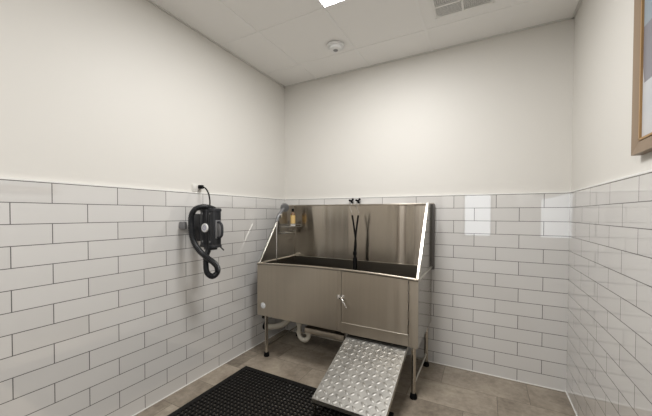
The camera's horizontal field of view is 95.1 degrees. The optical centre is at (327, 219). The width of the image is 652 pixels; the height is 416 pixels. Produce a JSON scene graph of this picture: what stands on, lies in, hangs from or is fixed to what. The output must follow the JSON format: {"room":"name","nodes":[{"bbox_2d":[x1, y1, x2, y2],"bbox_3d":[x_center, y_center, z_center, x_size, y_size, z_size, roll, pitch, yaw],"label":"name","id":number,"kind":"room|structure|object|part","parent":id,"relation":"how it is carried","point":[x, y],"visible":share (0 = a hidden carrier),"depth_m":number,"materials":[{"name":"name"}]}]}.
{"room":"dog washing room","nodes":[
{"label":"dog washing room","id":0,"kind":"room"},
{"bbox_2d":[0,0,284,198],"bbox_3d":[-1.538,-0.107,1.378,0.138,2.682,4.600,1,1,28],"label":"wall","id":1,"kind":"structure","parent":0,"point":[125,93],"depth_m":1.83,"materials":[{"name":"white paint"}]},
{"bbox_2d":[0,179,284,415],"bbox_3d":[-1.471,0.528,1.360,0.012,1.413,4.312,1,1,28],"label":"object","id":2,"kind":"structure","parent":1,"relation":"attached to","point":[109,307],"depth_m":1.75,"materials":[{"name":"tile"}]},
{"bbox_2d":[192,184,200,191],"bbox_3d":[-0.987,-0.237,2.258,0.012,0.056,0.080,1,1,28],"label":"power outlet","id":3,"kind":"object","parent":1,"relation":"attached to","point":[194,186],"visible":0.86,"depth_m":2.25,"materials":[{"name":"white paint"}]},
{"bbox_2d":[179,185,223,278],"bbox_3d":[-0.879,0.086,2.137,0.299,0.686,0.196,1,1,28],"label":"dryer","id":4,"kind":"object","parent":1,"relation":"attached to","point":[206,227],"visible":1,"depth_m":2.11,"materials":[{"name":"black plastic"}]},
{"bbox_3d":[-0.893,-0.162,2.217,0.137,0.174,0.033,1,1,42],"label":"power cord","id":5,"kind":"part","parent":4,"relation":"part of","materials":[{"name":"black rubber"}]},
{"bbox_2d":[215,220,220,238],"bbox_3d":[-0.776,0.072,2.126,0.006,0.130,0.050,1,1,28],"label":"handle","id":6,"kind":"object","parent":4,"relation":"attached to","point":[217,226],"depth_m":2.12,"materials":[{"name":"black plastic"}]},
{"bbox_3d":[-0.757,0.075,2.111,0.058,0.125,0.017,1,1,28],"label":"handle","id":7,"kind":"part","parent":4,"relation":"part of","materials":[{"name":"grey plastic"}]},
{"bbox_2d":[263,320,289,329],"bbox_3d":[-0.483,0.914,2.918,0.296,0.368,0.081,1,1,20],"label":"pipe","id":8,"kind":"object","parent":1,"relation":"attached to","point":[284,323],"visible":0.55,"depth_m":2.89,"materials":[{"name":"beige plastic"}]},
{"bbox_2d":[0,169,651,199],"bbox_3d":[-0.383,-0.172,0.772,2.470,0.009,4.312,1,1,28],"label":"trim","id":9,"kind":"structure","parent":1,"relation":"attached to","point":[650,170],"depth_m":2.01,"materials":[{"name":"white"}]},
{"bbox_2d":[132,329,576,415],"bbox_3d":[-0.386,1.244,0.798,2.470,0.007,4.312,1,1,28],"label":"trim","id":10,"kind":"structure","parent":1,"relation":"attached to","point":[283,329],"depth_m":2.27,"materials":[{"name":"white"}]},
{"bbox_2d":[146,0,581,87],"bbox_3d":[-0.380,-1.385,0.750,2.470,0.010,4.312,1,1,28],"label":"trim","id":11,"kind":"structure","parent":1,"relation":"attached to","point":[150,1],"depth_m":2.38,"materials":[{"name":"white"}]},
{"bbox_2d":[135,329,575,415],"bbox_3d":[-0.389,1.298,0.794,2.846,0.100,4.700,1,1,28],"label":"floor","id":12,"kind":"structure","parent":0,"point":[441,390],"depth_m":2.17,"materials":[{"name":"tile"}]},
{"bbox_2d":[168,366,393,415],"bbox_3d":[-0.363,1.223,1.715,1.230,0.015,1.020,1,1,28],"label":"rubber mat","id":13,"kind":"object","parent":12,"relation":"on","point":[254,381],"visible":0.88,"depth_m":2.02,"materials":[{"name":"black rubber"}]},
{"bbox_2d":[312,334,407,415],"bbox_3d":[0.237,1.048,1.963,0.455,0.328,0.562,1,1,28],"label":"ramp","id":14,"kind":"object","parent":13,"relation":"on","point":[362,379],"visible":0.99,"depth_m":1.90,"materials":[{"name":"metal"}]},
{"bbox_2d":[257,203,434,399],"bbox_3d":[0.127,0.539,2.571,1.424,1.354,0.628,1,1,28],"label":"tub","id":15,"kind":"object","parent":12,"relation":"on","point":[313,282],"visible":0.98,"depth_m":2.52,"materials":[{"name":"metal"}]},
{"bbox_3d":[-0.538,0.958,2.645,0.031,0.450,0.031,1,1,28],"label":"leg","id":16,"kind":"part","parent":15,"relation":"part of","materials":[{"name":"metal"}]},
{"bbox_2d":[276,203,288,262],"bbox_3d":[-0.336,0.274,2.891,0.308,0.864,0.164,0,1,12],"label":"handset","id":17,"kind":"object","parent":15,"relation":"attached to","point":[284,207],"visible":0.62,"depth_m":2.88,"materials":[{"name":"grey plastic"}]},
{"bbox_3d":[-0.453,-0.055,2.910,0.037,0.158,0.140,1,1,31],"label":"handle","id":18,"kind":"part","parent":17,"relation":"part of","materials":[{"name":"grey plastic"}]},
{"bbox_2d":[279,221,300,233],"bbox_3d":[-0.372,0.082,2.996,0.106,0.130,0.251,1,1,28],"label":"wire shelf","id":19,"kind":"object","parent":15,"relation":"attached to","point":[288,226],"visible":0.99,"depth_m":2.99,"materials":[{"name":"silver metal"}]},
{"bbox_2d":[279,230,294,233],"bbox_3d":[-0.400,0.126,2.975,0.075,0.028,0.186,1,1,28],"label":"tray","id":20,"kind":"object","parent":19,"relation":"on","point":[285,232],"depth_m":2.92,"materials":[{"name":"silver metal"}]},
{"bbox_2d":[282,224,300,227],"bbox_3d":[-0.372,0.064,2.995,0.105,0.028,0.251,1,1,28],"label":"tray","id":21,"kind":"object","parent":19,"relation":"on","point":[288,226],"depth_m":3.00,"materials":[{"name":"silver metal"}]},
{"bbox_2d":[290,209,294,225],"bbox_3d":[-0.350,-0.019,3.042,0.051,0.176,0.051,1,1,28],"label":"soap bottle","id":22,"kind":"object","parent":19,"relation":"on","point":[292,216],"visible":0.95,"depth_m":3.02,"materials":[{"name":"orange plastic"}]},
{"bbox_3d":[-0.272,0.619,2.481,0.788,0.472,0.012,1,1,28],"label":"panel","id":23,"kind":"part","parent":15,"relation":"part of","materials":[{"name":"metal"}]},
{"bbox_2d":[296,323,310,341],"bbox_3d":[-0.143,0.940,2.857,0.294,0.416,0.155,-1,1,-41],"label":"drain pipe","id":24,"kind":"object","parent":15,"relation":"attached to","point":[299,330],"visible":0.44,"depth_m":2.79,"materials":[{"name":"beige plastic"}]},
{"bbox_2d":[257,255,417,281],"bbox_3d":[0.129,0.558,2.587,1.395,0.365,0.584,1,1,28],"label":"basin","id":25,"kind":"object","parent":15,"relation":"in","point":[288,268],"depth_m":2.59,"materials":[{"name":"metal"}]},
{"bbox_2d":[351,215,358,269],"bbox_3d":[0.247,0.339,2.660,0.071,0.751,0.040,1,1,28],"label":"lead","id":26,"kind":"object","parent":15,"relation":"hanging from","point":[355,231],"visible":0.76,"depth_m":2.65,"materials":[{"name":"black fabric"}]},
{"bbox_2d":[349,198,360,211],"bbox_3d":[0.245,-0.126,2.756,0.118,0.141,0.202,0,1,10],"label":"fitting","id":27,"kind":"object","parent":15,"relation":"attached to","point":[359,199],"visible":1,"depth_m":2.81,"materials":[{"name":"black metal"}]},
{"bbox_3d":[0.333,0.589,2.157,0.501,0.396,0.014,1,1,28],"label":"door","id":28,"kind":"part","parent":15,"relation":"part of","materials":[{"name":"metal"}]},
{"bbox_3d":[0.591,0.972,2.043,0.031,0.450,0.031,1,1,28],"label":"leg","id":29,"kind":"part","parent":15,"relation":"part of","materials":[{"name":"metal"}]},
{"bbox_3d":[0.587,0.643,2.028,0.060,0.465,0.014,1,1,28],"label":"corner post","id":30,"kind":"part","parent":15,"relation":"part of","materials":[{"name":"metal"}]},
{"bbox_3d":[0.745,0.633,2.272,0.010,0.464,0.566,1,1,28],"label":"panel","id":31,"kind":"part","parent":15,"relation":"part of","materials":[{"name":"metal"}]},
{"bbox_3d":[0.824,0.965,2.483,0.031,0.450,0.031,1,1,28],"label":"leg","id":32,"kind":"part","parent":15,"relation":"part of","materials":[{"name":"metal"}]},
{"bbox_2d":[151,0,578,85],"bbox_3d":[-0.382,-1.436,0.744,2.746,0.096,4.600,1,1,28],"label":"ceiling","id":33,"kind":"structure","parent":0,"point":[364,22],"depth_m":2.19,"materials":[{"name":"white"}]},
{"bbox_2d":[318,0,345,7],"bbox_3d":[0.093,-1.398,1.616,0.545,0.007,0.545,1,1,28],"label":"recessed light","id":34,"kind":"object","parent":33,"relation":"in","point":[325,3],"visible":1,"depth_m":1.93,"materials":[{"name":"white plastic"}]},
{"bbox_2d":[320,0,341,5],"bbox_3d":[0.093,-1.399,1.616,0.525,0.004,0.525,1,1,28],"label":"diffuser","id":35,"kind":"object","parent":34,"relation":"attached to","point":[323,2],"depth_m":1.93,"materials":[{"name":"white plastic"}]},
{"bbox_2d":[327,41,343,52],"bbox_3d":[0.069,-1.392,2.427,0.140,0.044,0.140,1,1,28],"label":"smoke detector","id":36,"kind":"object","parent":33,"relation":"attached to","point":[333,46],"visible":1,"depth_m":2.39,"materials":[{"name":"white plastic"}]},
{"bbox_2d":[153,0,537,78],"bbox_3d":[-0.380,-1.387,0.750,2.470,0.006,4.312,1,1,28],"label":"trim","id":37,"kind":"structure","parent":33,"relation":"attached to","point":[512,6],"depth_m":2.19,"materials":[{"name":"white"}]},
{"bbox_2d":[430,0,494,18],"bbox_3d":[0.832,-1.397,1.844,0.365,0.013,0.360,1,1,28],"label":"ceiling vent","id":38,"kind":"object","parent":33,"relation":"in","point":[441,8],"visible":1,"depth_m":1.95,"materials":[{"name":"white metal"}]},
{"bbox_2d":[284,18,573,198],"bbox_3d":[0.658,-0.127,2.740,2.470,2.682,0.138,1,1,28],"label":"wall","id":39,"kind":"structure","parent":0,"point":[492,115],"depth_m":2.48,"materials":[{"name":"white paint"}]},
{"bbox_2d":[285,193,569,390],"bbox_3d":[0.621,0.509,2.685,2.446,1.413,0.012,1,1,28],"label":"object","id":40,"kind":"structure","parent":39,"relation":"attached to","point":[500,272],"depth_m":2.30,"materials":[{"name":"tile"}]},
{"bbox_2d":[571,0,651,190],"bbox_3d":[0.767,-0.079,0.158,0.138,2.682,4.600,1,1,28],"label":"wall","id":41,"kind":"structure","parent":0,"point":[603,29],"depth_m":1.55,"materials":[{"name":"white paint"}]},
{"bbox_2d":[566,172,651,415],"bbox_3d":[0.702,0.554,0.210,0.012,1.413,4.312,1,1,28],"label":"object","id":42,"kind":"structure","parent":41,"relation":"attached to","point":[609,367],"depth_m":1.39,"materials":[{"name":"tile"}]},
{"bbox_2d":[631,0,651,155],"bbox_3d":[1.021,-0.671,0.805,0.030,0.857,0.799,1,1,28],"label":"framed picture","id":43,"kind":"object","parent":41,"relation":"attached to","point":[641,129],"visible":1,"depth_m":1.11,"materials":[{"name":"brown wood"}]},
{"bbox_2d":[642,0,651,136],"bbox_3d":[1.026,-0.671,0.803,0.019,0.757,0.699,1,1,28],"label":"print","id":44,"kind":"object","parent":43,"relation":"attached to","point":[646,4],"depth_m":1.09}
]}

